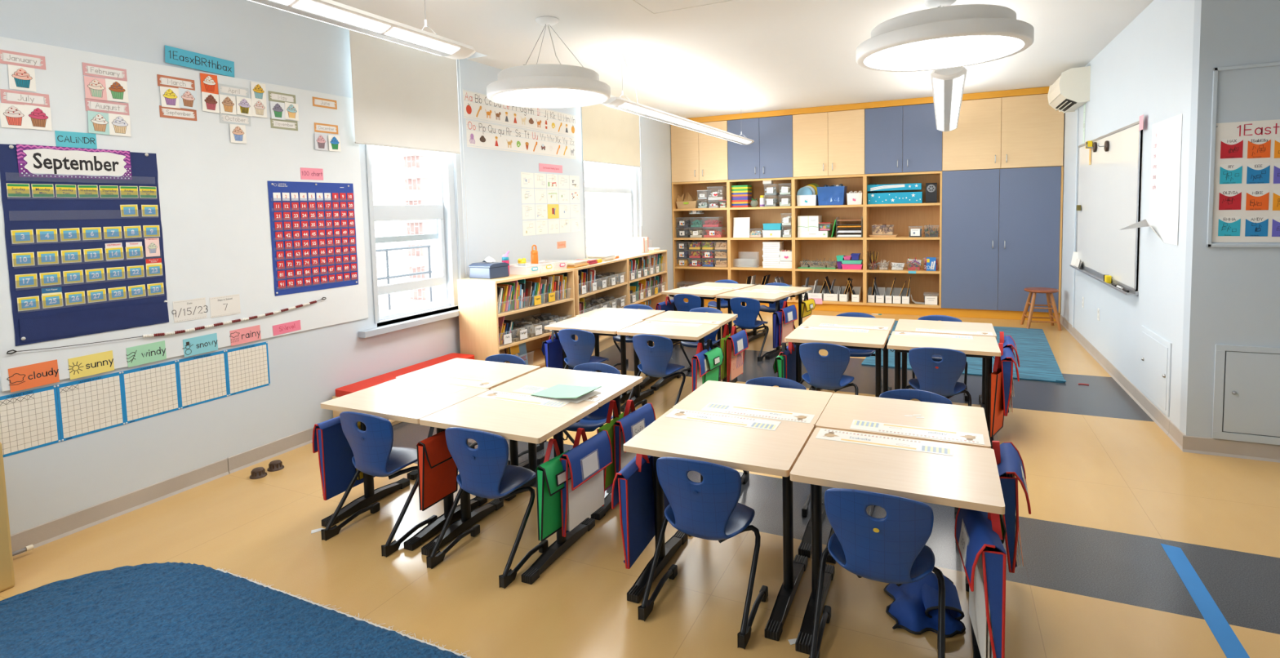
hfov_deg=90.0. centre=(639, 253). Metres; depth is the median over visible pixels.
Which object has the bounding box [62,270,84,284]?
card
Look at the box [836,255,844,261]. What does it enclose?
plastic basket
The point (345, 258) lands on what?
number card
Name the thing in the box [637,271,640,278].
clear bin
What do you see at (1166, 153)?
chart paper
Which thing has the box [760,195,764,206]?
bottle
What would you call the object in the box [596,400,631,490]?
bag
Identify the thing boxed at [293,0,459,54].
diffuser
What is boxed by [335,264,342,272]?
number card
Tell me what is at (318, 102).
sign
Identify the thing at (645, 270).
clear bin
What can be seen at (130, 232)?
card
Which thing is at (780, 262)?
paper pad
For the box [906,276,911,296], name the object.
folder
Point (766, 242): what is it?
paper pad
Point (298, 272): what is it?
number card
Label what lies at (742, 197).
tray
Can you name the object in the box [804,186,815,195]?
paper plate
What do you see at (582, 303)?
picture book
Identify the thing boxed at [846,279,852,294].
folder
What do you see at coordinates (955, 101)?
diffuser
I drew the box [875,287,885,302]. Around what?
file box
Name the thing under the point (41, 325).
pocket chart
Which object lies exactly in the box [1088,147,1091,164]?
drawing
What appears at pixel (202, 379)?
sign
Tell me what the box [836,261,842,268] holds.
plastic basket
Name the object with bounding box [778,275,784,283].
folder
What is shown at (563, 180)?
picture
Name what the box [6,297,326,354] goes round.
string
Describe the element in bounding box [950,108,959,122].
diffuser
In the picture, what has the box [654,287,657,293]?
clear bin
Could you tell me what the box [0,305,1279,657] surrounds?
floor
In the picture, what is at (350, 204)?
number card
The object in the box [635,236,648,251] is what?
booklet
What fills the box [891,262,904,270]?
clear bin
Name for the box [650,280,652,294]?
picture book
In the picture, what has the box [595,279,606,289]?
clear bin
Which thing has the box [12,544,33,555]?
pipe stub
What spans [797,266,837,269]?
tray
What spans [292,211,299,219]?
number card
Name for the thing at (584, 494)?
bag
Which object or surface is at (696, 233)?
clear bin
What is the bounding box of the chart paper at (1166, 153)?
[1119,113,1182,244]
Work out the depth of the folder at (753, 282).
10.23 m
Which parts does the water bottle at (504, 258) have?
spout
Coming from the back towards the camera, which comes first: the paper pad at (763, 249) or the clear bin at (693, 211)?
the clear bin at (693, 211)
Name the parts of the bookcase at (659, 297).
panel, panel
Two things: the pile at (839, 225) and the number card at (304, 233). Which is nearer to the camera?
the number card at (304, 233)
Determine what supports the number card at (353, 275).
in the chart at (281, 187)
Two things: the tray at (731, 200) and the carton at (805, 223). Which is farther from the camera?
the tray at (731, 200)
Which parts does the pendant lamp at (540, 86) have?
power cord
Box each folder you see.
[530,383,602,403]
[551,264,586,267]
[552,261,586,264]
[552,262,586,265]
[553,262,588,266]
[554,260,588,263]
[554,263,589,266]
[573,258,597,261]
[746,275,751,284]
[751,275,755,284]
[760,275,767,284]
[764,274,770,284]
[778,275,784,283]
[804,276,809,293]
[813,279,817,293]
[820,280,826,293]
[824,275,834,293]
[829,279,835,293]
[831,219,835,237]
[844,278,851,293]
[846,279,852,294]
[847,277,855,294]
[871,277,875,295]
[874,280,879,295]
[889,277,895,295]
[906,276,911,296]
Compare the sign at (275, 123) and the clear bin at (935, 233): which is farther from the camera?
the clear bin at (935, 233)
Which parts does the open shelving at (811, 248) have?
panel, panel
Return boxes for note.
[1138,114,1143,130]
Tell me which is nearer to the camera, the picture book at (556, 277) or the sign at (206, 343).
the sign at (206, 343)
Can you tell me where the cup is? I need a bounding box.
[517,257,525,263]
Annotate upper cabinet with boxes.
[670,120,728,182]
[727,115,793,180]
[792,109,865,177]
[865,102,942,174]
[942,93,1064,171]
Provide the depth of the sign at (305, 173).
4.53 m
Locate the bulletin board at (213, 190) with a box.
[0,36,368,391]
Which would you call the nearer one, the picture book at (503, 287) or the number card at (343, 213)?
the number card at (343, 213)
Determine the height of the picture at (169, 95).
0.115 m
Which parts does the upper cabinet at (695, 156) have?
door, door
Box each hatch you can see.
[1139,325,1171,416]
[1211,344,1279,444]
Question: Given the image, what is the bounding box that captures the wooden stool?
[1020,287,1062,330]
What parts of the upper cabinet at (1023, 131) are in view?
door, door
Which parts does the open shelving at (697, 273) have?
panel, panel, panel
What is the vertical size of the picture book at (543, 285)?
0.184 m
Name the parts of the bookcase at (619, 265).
panel, panel, panel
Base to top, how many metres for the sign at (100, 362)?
0.109 m
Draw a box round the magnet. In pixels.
[1075,204,1080,210]
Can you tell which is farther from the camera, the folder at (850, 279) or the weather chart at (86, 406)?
the folder at (850, 279)
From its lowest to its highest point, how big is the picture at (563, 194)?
0.162 m
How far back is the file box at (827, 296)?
9.66 m
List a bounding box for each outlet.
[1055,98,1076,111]
[1097,307,1099,320]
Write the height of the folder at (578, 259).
0.010 m
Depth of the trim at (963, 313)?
9.06 m
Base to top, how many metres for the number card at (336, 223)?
0.054 m
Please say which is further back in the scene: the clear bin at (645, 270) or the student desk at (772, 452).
the clear bin at (645, 270)
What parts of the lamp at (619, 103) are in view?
power cord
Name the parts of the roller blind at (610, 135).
pull chain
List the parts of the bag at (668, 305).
panel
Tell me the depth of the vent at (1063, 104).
7.18 m
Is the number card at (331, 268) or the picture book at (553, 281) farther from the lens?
the picture book at (553, 281)
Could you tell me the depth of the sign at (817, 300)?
9.65 m
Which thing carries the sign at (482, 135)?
attached to the wall at (266, 44)
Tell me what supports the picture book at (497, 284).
in the clear bin
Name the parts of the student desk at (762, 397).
name strip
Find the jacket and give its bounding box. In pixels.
[883,571,965,637]
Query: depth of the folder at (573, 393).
3.37 m
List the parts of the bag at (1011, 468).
panel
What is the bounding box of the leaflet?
[1071,251,1082,269]
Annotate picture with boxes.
[0,102,27,128]
[7,64,35,92]
[24,104,52,130]
[84,75,108,101]
[87,110,111,135]
[105,78,128,102]
[108,113,131,137]
[144,237,159,257]
[160,86,180,108]
[178,87,197,110]
[200,72,218,94]
[201,91,219,113]
[218,93,236,115]
[229,124,246,143]
[235,95,252,116]
[250,81,266,100]
[251,97,266,118]
[270,101,285,119]
[284,102,298,120]
[314,133,327,151]
[328,134,341,151]
[520,172,533,187]
[521,188,534,203]
[521,204,534,219]
[522,220,535,235]
[533,173,546,188]
[534,188,546,203]
[534,204,547,219]
[535,219,547,235]
[546,173,558,188]
[546,189,558,203]
[547,204,559,218]
[547,219,559,233]
[558,174,568,189]
[558,189,569,203]
[559,204,569,217]
[559,218,570,232]
[568,175,579,189]
[569,190,579,203]
[569,204,580,217]
[570,217,580,231]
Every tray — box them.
[731,185,751,187]
[731,186,751,189]
[731,188,751,191]
[731,190,751,192]
[731,192,751,195]
[731,194,751,196]
[731,195,751,198]
[731,198,751,199]
[731,200,751,201]
[731,201,752,204]
[731,203,752,205]
[731,204,751,207]
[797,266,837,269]
[835,216,862,237]
[868,234,897,236]
[1070,264,1137,295]
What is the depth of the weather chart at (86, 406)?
3.38 m
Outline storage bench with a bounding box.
[332,352,474,426]
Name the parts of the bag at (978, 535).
panel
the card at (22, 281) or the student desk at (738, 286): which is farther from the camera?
the student desk at (738, 286)
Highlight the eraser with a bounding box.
[1103,274,1111,283]
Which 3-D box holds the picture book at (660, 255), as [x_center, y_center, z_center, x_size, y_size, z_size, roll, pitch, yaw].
[0.199,0.148,9.167,0.217,0.225,0.063,0,4,23]
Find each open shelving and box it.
[671,180,729,299]
[728,177,794,302]
[792,174,864,305]
[864,171,942,308]
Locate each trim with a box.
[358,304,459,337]
[364,75,643,323]
[631,0,731,13]
[670,86,1049,124]
[683,297,1060,321]
[1071,108,1078,327]
[1206,61,1279,247]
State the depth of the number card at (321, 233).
4.61 m
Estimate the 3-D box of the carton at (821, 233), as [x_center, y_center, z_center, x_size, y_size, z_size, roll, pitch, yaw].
[2.668,-0.296,9.809,0.440,0.095,0.301,1,4,25]
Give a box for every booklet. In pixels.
[586,255,614,257]
[587,254,615,257]
[588,256,616,258]
[627,237,642,252]
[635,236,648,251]
[648,247,659,249]
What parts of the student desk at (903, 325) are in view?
name strip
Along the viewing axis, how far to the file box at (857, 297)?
9.51 m
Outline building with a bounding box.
[391,146,433,307]
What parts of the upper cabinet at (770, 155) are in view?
door, door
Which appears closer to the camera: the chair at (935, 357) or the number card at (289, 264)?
the number card at (289, 264)
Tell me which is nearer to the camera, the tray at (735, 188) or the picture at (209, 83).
the picture at (209, 83)
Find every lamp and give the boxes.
[248,0,475,59]
[486,16,610,108]
[600,48,754,144]
[856,0,1034,71]
[930,66,967,131]
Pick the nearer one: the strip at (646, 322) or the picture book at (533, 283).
the strip at (646, 322)
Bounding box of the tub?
[675,200,701,208]
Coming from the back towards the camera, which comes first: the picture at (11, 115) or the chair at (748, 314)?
the chair at (748, 314)
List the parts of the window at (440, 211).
post, long rail, fire escape railing, sash, sash, post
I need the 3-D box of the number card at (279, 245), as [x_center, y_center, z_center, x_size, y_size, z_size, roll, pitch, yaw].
[-2.426,-0.050,4.314,0.001,0.054,0.053,1,4,25]
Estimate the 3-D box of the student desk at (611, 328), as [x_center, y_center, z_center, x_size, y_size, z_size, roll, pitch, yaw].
[-0.394,0.918,5.497,0.682,0.630,0.588,1,4,25]
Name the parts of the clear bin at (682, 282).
lid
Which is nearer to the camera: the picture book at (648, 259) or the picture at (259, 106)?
the picture at (259, 106)
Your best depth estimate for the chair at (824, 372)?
4.47 m
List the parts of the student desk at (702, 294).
frame rail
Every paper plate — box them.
[796,186,812,195]
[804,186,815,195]
[805,184,817,195]
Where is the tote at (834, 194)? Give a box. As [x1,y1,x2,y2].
[816,183,847,205]
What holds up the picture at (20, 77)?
attached to the bulletin board at (213, 190)
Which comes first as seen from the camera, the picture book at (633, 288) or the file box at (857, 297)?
the picture book at (633, 288)
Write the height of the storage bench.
0.335 m
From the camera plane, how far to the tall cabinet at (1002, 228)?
8.56 m
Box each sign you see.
[0,49,45,70]
[0,88,49,107]
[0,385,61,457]
[6,359,59,392]
[54,130,97,149]
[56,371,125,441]
[67,350,114,379]
[82,62,127,81]
[84,97,128,115]
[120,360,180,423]
[126,340,166,367]
[156,74,195,90]
[159,105,196,120]
[164,44,234,77]
[171,297,208,323]
[177,350,228,408]
[182,333,217,357]
[209,293,240,318]
[217,83,248,97]
[219,112,251,126]
[225,341,270,395]
[230,324,261,346]
[268,90,295,103]
[270,118,297,130]
[272,320,301,335]
[300,167,323,180]
[312,97,337,109]
[314,122,337,134]
[462,89,576,137]
[466,119,575,159]
[538,163,562,173]
[556,240,565,248]
[805,297,822,304]
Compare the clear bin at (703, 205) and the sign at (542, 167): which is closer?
the sign at (542, 167)
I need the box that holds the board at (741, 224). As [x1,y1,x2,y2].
[733,217,750,237]
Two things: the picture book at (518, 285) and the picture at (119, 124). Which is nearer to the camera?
the picture at (119, 124)
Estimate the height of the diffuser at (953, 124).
0.025 m
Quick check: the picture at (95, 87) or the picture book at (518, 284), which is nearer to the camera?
the picture at (95, 87)
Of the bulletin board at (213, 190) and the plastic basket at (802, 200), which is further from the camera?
the plastic basket at (802, 200)
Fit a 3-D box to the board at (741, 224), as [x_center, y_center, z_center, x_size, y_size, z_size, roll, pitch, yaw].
[1.614,-0.405,10.168,0.265,0.319,0.060,1,4,25]
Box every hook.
[1085,142,1096,151]
[1097,140,1108,151]
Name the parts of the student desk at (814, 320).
name strip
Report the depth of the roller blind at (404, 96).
5.22 m
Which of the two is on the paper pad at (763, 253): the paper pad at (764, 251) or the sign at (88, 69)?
the paper pad at (764, 251)
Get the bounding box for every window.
[368,144,457,321]
[583,163,639,258]
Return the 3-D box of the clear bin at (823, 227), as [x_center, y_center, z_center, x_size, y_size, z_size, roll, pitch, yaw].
[2.804,-0.401,9.669,0.172,0.118,0.208,1,4,25]
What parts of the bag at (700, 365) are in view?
panel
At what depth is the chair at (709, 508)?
2.48 m
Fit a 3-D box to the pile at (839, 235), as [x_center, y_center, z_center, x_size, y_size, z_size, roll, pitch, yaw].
[3.144,-0.265,9.579,0.340,0.029,0.272,1,4,25]
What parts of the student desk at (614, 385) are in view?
name strip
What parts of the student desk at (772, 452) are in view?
name strip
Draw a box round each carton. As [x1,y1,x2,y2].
[797,215,822,231]
[797,230,830,237]
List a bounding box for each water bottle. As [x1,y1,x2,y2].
[502,250,509,274]
[530,244,538,271]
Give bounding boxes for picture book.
[497,282,515,309]
[497,284,508,311]
[497,285,507,311]
[497,286,504,311]
[497,287,500,302]
[497,288,502,313]
[497,315,504,342]
[499,324,505,344]
[502,322,508,343]
[502,323,506,344]
[503,320,511,333]
[505,284,511,311]
[506,280,517,309]
[507,285,513,311]
[509,342,528,364]
[515,282,518,309]
[516,279,525,306]
[517,284,519,308]
[518,283,524,307]
[518,284,521,308]
[520,288,523,307]
[524,280,532,306]
[525,276,541,295]
[529,282,535,306]
[531,282,536,305]
[533,282,538,305]
[538,283,542,295]
[540,276,549,302]
[540,279,546,302]
[541,275,552,293]
[541,284,544,302]
[546,275,554,293]
[547,284,551,302]
[551,274,563,298]
[553,281,555,292]
[554,275,559,299]
[554,280,558,300]
[556,271,567,297]
[558,281,560,299]
[562,280,564,298]
[563,276,566,297]
[577,268,587,292]
[577,271,581,293]
[578,302,583,313]
[579,297,584,312]
[581,271,582,293]
[582,272,586,285]
[585,272,586,292]
[587,267,590,291]
[590,270,594,290]
[629,280,638,300]
[629,285,635,295]
[631,257,638,277]
[631,259,635,272]
[637,257,641,276]
[638,279,645,297]
[638,283,640,299]
[641,256,647,269]
[641,260,643,275]
[648,255,650,274]
[648,258,649,274]
[649,254,655,273]
[650,276,654,294]
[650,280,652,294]
[651,277,653,294]
[655,275,658,292]
[657,254,659,266]
[659,255,661,271]
[660,256,662,271]
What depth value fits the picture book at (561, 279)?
6.50 m
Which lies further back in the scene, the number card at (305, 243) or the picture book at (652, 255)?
the picture book at (652, 255)
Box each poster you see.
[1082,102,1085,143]
[1211,119,1279,242]
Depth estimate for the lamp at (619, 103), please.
6.60 m
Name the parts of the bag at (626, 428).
panel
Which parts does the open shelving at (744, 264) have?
panel, panel, panel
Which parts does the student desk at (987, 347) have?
name strip, frame rail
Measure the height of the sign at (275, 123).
0.065 m
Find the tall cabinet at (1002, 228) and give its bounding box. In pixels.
[941,165,1063,312]
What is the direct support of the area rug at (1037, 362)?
on the floor
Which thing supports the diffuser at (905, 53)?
attached to the pendant lamp at (943, 36)
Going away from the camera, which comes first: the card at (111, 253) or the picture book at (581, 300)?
the card at (111, 253)
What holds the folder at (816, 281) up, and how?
in the file box at (818, 295)
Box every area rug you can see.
[0,561,471,657]
[861,320,1066,382]
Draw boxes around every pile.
[836,230,861,232]
[836,234,861,236]
[837,225,861,226]
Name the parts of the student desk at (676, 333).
frame rail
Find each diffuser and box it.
[270,0,294,5]
[276,8,439,55]
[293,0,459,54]
[493,88,604,106]
[618,102,668,119]
[665,116,702,129]
[699,127,729,137]
[726,135,750,143]
[863,35,1024,70]
[933,78,943,98]
[934,97,943,111]
[936,111,943,122]
[937,121,943,130]
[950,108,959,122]
[950,120,956,130]
[951,94,960,111]
[952,75,964,97]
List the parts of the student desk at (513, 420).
name strip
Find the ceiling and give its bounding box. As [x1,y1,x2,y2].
[332,0,1153,118]
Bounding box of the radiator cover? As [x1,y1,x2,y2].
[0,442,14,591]
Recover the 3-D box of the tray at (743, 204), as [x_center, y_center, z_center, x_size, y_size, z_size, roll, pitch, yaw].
[1.628,-0.775,10.237,0.270,0.028,0.256,1,4,25]
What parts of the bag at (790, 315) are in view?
panel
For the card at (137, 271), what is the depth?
3.55 m
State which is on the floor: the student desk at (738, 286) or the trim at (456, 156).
the student desk at (738, 286)
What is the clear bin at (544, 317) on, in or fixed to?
on the bookcase at (477, 302)
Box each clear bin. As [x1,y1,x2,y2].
[503,333,511,344]
[511,326,528,341]
[512,320,543,337]
[521,316,555,333]
[533,295,541,305]
[537,313,567,322]
[548,292,555,302]
[582,284,586,293]
[584,301,606,308]
[585,306,597,312]
[589,297,616,307]
[592,282,596,290]
[595,274,615,286]
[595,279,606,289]
[598,295,625,307]
[600,272,624,284]
[630,293,635,303]
[631,272,634,279]
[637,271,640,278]
[640,292,643,299]
[644,269,647,275]
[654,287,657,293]
[675,248,691,257]
[676,217,693,227]
[676,226,692,237]
[676,240,691,248]
[677,257,690,266]
[677,280,693,287]
[688,210,703,213]
[688,241,703,249]
[688,248,704,257]
[689,226,706,237]
[689,257,704,266]
[689,280,706,284]
[690,217,705,226]
[697,190,711,199]
[697,201,709,208]
[701,257,716,266]
[702,216,722,226]
[702,241,715,249]
[702,248,715,257]
[703,226,725,237]
[707,186,726,200]
[708,202,719,208]
[715,241,727,249]
[715,249,727,257]
[715,257,728,266]
[719,200,726,207]
[749,227,763,237]
[764,183,779,195]
[764,195,778,206]
[779,182,791,195]
[779,195,791,206]
[782,216,791,225]
[782,225,791,236]
[800,257,810,266]
[808,257,826,267]
[818,222,832,230]
[826,257,836,267]
[867,250,878,269]
[872,223,893,234]
[878,260,888,270]
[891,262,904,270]
[906,257,922,270]
[909,226,922,236]
[923,257,937,270]
[923,292,938,304]
[924,223,938,236]
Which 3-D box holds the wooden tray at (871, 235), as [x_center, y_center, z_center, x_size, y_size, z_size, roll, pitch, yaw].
[3.551,-0.253,9.348,0.382,0.030,0.217,1,4,25]
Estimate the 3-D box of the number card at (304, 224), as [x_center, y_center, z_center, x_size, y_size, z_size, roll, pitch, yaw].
[-2.345,-0.196,4.482,0.001,0.054,0.053,1,5,25]
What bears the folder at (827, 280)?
in the file box at (827, 296)
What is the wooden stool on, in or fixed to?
on the floor
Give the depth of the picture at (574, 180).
7.77 m
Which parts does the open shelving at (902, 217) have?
panel, panel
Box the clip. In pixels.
[1085,140,1092,148]
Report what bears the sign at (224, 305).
attached to the bulletin board at (213, 190)
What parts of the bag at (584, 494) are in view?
panel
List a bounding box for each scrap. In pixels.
[311,528,324,533]
[787,638,796,644]
[904,414,924,417]
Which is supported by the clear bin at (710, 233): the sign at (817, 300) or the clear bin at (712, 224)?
the clear bin at (712, 224)
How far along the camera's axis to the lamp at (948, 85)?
5.50 m
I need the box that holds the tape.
[1160,543,1249,657]
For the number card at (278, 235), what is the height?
0.054 m
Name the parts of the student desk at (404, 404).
name strip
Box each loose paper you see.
[907,258,920,266]
[911,294,924,304]
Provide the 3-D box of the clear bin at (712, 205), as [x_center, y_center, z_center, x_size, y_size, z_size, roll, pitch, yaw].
[1.224,-0.794,10.411,0.184,0.119,0.229,1,4,25]
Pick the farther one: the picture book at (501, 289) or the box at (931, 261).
the box at (931, 261)
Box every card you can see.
[6,182,30,197]
[10,229,34,244]
[11,252,35,266]
[14,273,37,288]
[16,143,132,179]
[17,295,39,311]
[31,183,54,197]
[35,228,57,242]
[36,250,58,265]
[39,271,61,286]
[41,286,62,307]
[41,293,63,308]
[55,184,76,197]
[59,227,80,241]
[61,249,81,263]
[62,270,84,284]
[64,290,85,305]
[77,185,98,197]
[81,226,102,239]
[83,248,103,262]
[84,267,105,282]
[86,288,106,302]
[98,185,119,197]
[102,226,122,239]
[104,242,123,261]
[105,246,124,260]
[106,266,124,279]
[107,286,126,300]
[119,186,138,198]
[120,204,138,217]
[123,225,142,238]
[125,241,142,259]
[125,245,143,258]
[126,265,144,278]
[128,284,146,297]
[138,186,156,198]
[141,204,158,216]
[142,225,159,237]
[145,257,161,276]
[146,263,162,276]
[146,282,164,295]
[272,192,280,200]
[273,202,281,210]
[274,212,282,220]
[274,222,282,230]
[275,231,283,239]
[275,241,283,249]
[276,251,284,259]
[276,260,284,269]
[277,270,284,279]
[278,280,285,288]
[282,192,289,200]
[282,202,290,210]
[283,212,290,220]
[284,222,291,229]
[284,231,292,239]
[284,240,292,248]
[284,250,293,258]
[285,260,293,268]
[286,269,293,278]
[287,279,294,287]
[290,192,298,200]
[291,202,298,209]
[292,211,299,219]
[292,221,300,229]
[293,231,300,239]
[293,240,301,248]
[293,249,302,257]
[294,259,302,267]
[295,268,302,276]
[295,278,302,286]
[299,192,306,200]
[300,202,307,209]
[300,211,307,219]
[301,221,308,229]
[302,230,308,238]
[302,240,309,248]
[302,248,310,257]
[303,258,310,266]
[303,267,311,275]
[304,276,311,285]
[307,192,315,200]
[308,202,315,209]
[309,211,315,219]
[309,220,316,228]
[310,230,316,238]
[310,239,317,247]
[311,248,318,256]
[311,257,318,266]
[311,266,319,275]
[312,275,319,284]
[315,192,323,200]
[316,202,324,209]
[317,211,324,218]
[317,220,324,228]
[318,229,324,237]
[318,239,325,246]
[319,248,325,256]
[320,257,326,265]
[320,266,327,274]
[320,275,327,284]
[324,192,331,199]
[324,202,331,209]
[324,211,332,218]
[325,220,332,227]
[325,229,333,236]
[326,238,333,246]
[327,247,333,255]
[327,256,333,264]
[328,265,334,273]
[328,274,335,282]
[332,192,338,199]
[332,201,338,209]
[333,210,339,218]
[333,219,340,227]
[333,229,340,236]
[334,238,341,245]
[334,247,341,254]
[335,255,342,263]
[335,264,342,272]
[336,273,342,281]
[339,192,346,199]
[340,201,346,208]
[340,210,346,217]
[341,219,347,226]
[341,228,347,235]
[342,237,348,244]
[342,246,348,253]
[342,255,349,262]
[343,263,349,271]
[343,272,350,280]
[346,192,353,199]
[347,201,353,208]
[347,210,354,217]
[348,219,354,226]
[348,228,355,235]
[349,236,355,244]
[349,245,355,253]
[350,254,356,262]
[351,263,356,271]
[351,271,357,279]
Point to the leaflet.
(1075, 261)
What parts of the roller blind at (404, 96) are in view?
pull chain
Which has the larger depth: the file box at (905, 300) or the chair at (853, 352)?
the file box at (905, 300)
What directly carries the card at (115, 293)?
attached to the pocket chart at (41, 325)
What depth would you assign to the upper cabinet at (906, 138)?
8.99 m
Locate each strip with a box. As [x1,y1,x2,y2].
[571,316,627,321]
[589,314,645,319]
[640,320,702,326]
[660,318,720,324]
[680,286,721,290]
[697,285,737,288]
[733,289,778,293]
[751,288,796,292]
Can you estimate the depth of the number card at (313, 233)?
4.54 m
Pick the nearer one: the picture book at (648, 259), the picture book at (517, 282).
the picture book at (517, 282)
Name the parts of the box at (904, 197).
lid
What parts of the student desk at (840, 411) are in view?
name strip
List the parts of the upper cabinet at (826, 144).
door, door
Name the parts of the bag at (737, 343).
panel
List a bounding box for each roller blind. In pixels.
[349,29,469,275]
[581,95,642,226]
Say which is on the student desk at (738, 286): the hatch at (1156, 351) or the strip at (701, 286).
the strip at (701, 286)
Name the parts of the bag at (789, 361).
panel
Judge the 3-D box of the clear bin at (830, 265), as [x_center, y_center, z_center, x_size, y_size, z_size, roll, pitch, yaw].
[2.896,0.155,9.669,0.153,0.174,0.214,1,4,25]
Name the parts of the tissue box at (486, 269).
lid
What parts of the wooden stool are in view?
leg, leg, seat, leg, leg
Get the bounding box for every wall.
[0,0,673,534]
[1059,0,1194,428]
[1179,0,1279,438]
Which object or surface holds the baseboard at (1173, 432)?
attached to the wall at (1146, 69)
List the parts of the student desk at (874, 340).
name strip, frame rail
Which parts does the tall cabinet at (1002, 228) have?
door, door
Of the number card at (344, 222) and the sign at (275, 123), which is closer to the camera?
the sign at (275, 123)
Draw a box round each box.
[468,256,509,279]
[762,180,773,184]
[801,284,809,300]
[807,284,824,300]
[822,285,839,301]
[839,285,849,302]
[851,286,861,302]
[866,182,922,204]
[867,286,875,302]
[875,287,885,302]
[884,287,893,303]
[893,287,902,303]
[902,288,910,304]
[924,257,936,271]
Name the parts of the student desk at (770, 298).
frame rail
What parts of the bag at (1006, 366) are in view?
panel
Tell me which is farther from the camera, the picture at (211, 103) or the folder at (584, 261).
the folder at (584, 261)
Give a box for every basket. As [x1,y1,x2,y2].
[509,263,541,275]
[517,261,555,272]
[537,259,568,271]
[675,191,701,208]
[761,229,784,237]
[762,222,783,230]
[779,249,791,261]
[795,195,817,205]
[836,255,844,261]
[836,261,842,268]
[840,259,862,264]
[841,263,862,269]
[843,255,851,259]
[846,191,862,204]
[850,253,860,260]
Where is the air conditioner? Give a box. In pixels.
[1047,66,1090,113]
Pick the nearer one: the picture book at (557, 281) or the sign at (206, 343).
the sign at (206, 343)
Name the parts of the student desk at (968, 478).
name strip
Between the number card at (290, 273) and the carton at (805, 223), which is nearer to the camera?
the number card at (290, 273)
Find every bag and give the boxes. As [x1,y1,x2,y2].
[312,416,375,500]
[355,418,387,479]
[416,426,457,511]
[535,438,570,542]
[541,329,563,368]
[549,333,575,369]
[559,427,612,537]
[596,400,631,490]
[611,453,654,568]
[613,399,655,475]
[651,455,669,509]
[655,296,674,311]
[691,342,711,391]
[702,338,724,384]
[720,324,730,379]
[726,325,748,382]
[772,302,784,348]
[773,342,786,377]
[777,342,795,381]
[778,301,797,346]
[800,293,815,317]
[954,507,1006,657]
[989,355,1004,437]
[991,440,1031,573]
[998,342,1019,416]
[999,514,1006,543]
[1000,331,1019,396]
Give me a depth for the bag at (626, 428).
3.36 m
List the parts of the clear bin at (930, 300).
lid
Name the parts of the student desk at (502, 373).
name strip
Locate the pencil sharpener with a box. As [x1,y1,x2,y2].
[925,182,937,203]
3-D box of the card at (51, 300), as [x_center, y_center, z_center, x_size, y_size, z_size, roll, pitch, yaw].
[-2.950,0.239,3.216,0.002,0.066,0.083,1,5,25]
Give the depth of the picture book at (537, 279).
6.24 m
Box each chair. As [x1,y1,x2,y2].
[320,411,437,557]
[426,426,548,588]
[468,353,543,464]
[558,328,608,368]
[563,362,620,444]
[612,303,653,375]
[622,333,685,412]
[637,457,768,648]
[672,293,713,349]
[676,306,722,381]
[707,279,740,329]
[729,297,771,361]
[740,376,810,516]
[756,282,795,333]
[799,342,858,395]
[808,488,945,657]
[827,311,881,390]
[867,388,958,543]
[905,346,971,406]
[911,315,968,400]
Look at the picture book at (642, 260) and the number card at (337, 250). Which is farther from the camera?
the picture book at (642, 260)
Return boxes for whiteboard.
[1070,120,1143,295]
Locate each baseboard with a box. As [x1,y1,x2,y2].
[10,298,673,556]
[1060,314,1185,450]
[1182,435,1279,462]
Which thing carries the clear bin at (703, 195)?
on the clear bin at (703, 205)
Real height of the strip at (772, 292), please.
0.001 m
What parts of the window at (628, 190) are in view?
sash, sash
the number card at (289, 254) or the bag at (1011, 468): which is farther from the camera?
the number card at (289, 254)
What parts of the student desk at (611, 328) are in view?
frame rail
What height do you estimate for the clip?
0.070 m
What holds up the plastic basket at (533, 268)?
on the bookcase at (477, 302)
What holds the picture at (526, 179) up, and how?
attached to the wall at (266, 44)
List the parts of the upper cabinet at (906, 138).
door, door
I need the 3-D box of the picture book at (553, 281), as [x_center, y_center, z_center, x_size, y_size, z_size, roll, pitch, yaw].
[-0.955,0.348,6.434,0.205,0.256,0.063,1,5,30]
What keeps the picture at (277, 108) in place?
attached to the bulletin board at (213, 190)
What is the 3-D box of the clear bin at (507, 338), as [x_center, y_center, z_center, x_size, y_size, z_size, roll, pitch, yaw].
[-1.347,0.761,5.839,0.370,0.120,0.216,1,5,30]
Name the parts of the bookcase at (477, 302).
panel, panel, panel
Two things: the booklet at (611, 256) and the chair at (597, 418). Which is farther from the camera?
the booklet at (611, 256)
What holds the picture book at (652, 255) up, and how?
in the clear bin
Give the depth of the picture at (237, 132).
4.05 m
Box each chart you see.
[0,143,168,346]
[267,181,358,296]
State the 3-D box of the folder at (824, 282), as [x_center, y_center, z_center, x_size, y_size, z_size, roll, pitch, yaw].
[2.785,0.561,9.779,0.112,0.291,0.218,1,4,25]
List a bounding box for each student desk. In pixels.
[320,377,488,551]
[395,357,545,479]
[419,390,598,584]
[490,367,642,519]
[544,315,643,403]
[575,307,665,389]
[617,320,719,412]
[623,408,814,640]
[644,311,737,391]
[661,286,733,348]
[672,380,832,557]
[688,282,755,336]
[715,289,792,359]
[740,284,811,345]
[784,325,889,397]
[790,427,1004,657]
[800,315,894,392]
[815,392,991,591]
[887,331,1000,448]
[894,319,996,409]
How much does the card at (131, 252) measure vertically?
0.066 m
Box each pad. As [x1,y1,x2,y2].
[582,258,601,261]
[762,240,783,244]
[762,247,783,250]
[762,254,779,257]
[762,261,779,263]
[762,263,779,266]
[763,243,783,246]
[763,244,783,248]
[763,250,781,253]
[763,253,779,254]
[763,257,780,259]
[763,259,780,261]
[763,265,779,267]
[779,261,791,263]
[779,263,791,266]
[779,266,791,268]
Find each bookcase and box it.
[457,267,576,368]
[540,257,628,355]
[613,249,667,310]
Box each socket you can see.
[248,466,266,479]
[266,459,284,471]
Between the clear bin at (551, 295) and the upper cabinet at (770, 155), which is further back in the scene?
the upper cabinet at (770, 155)

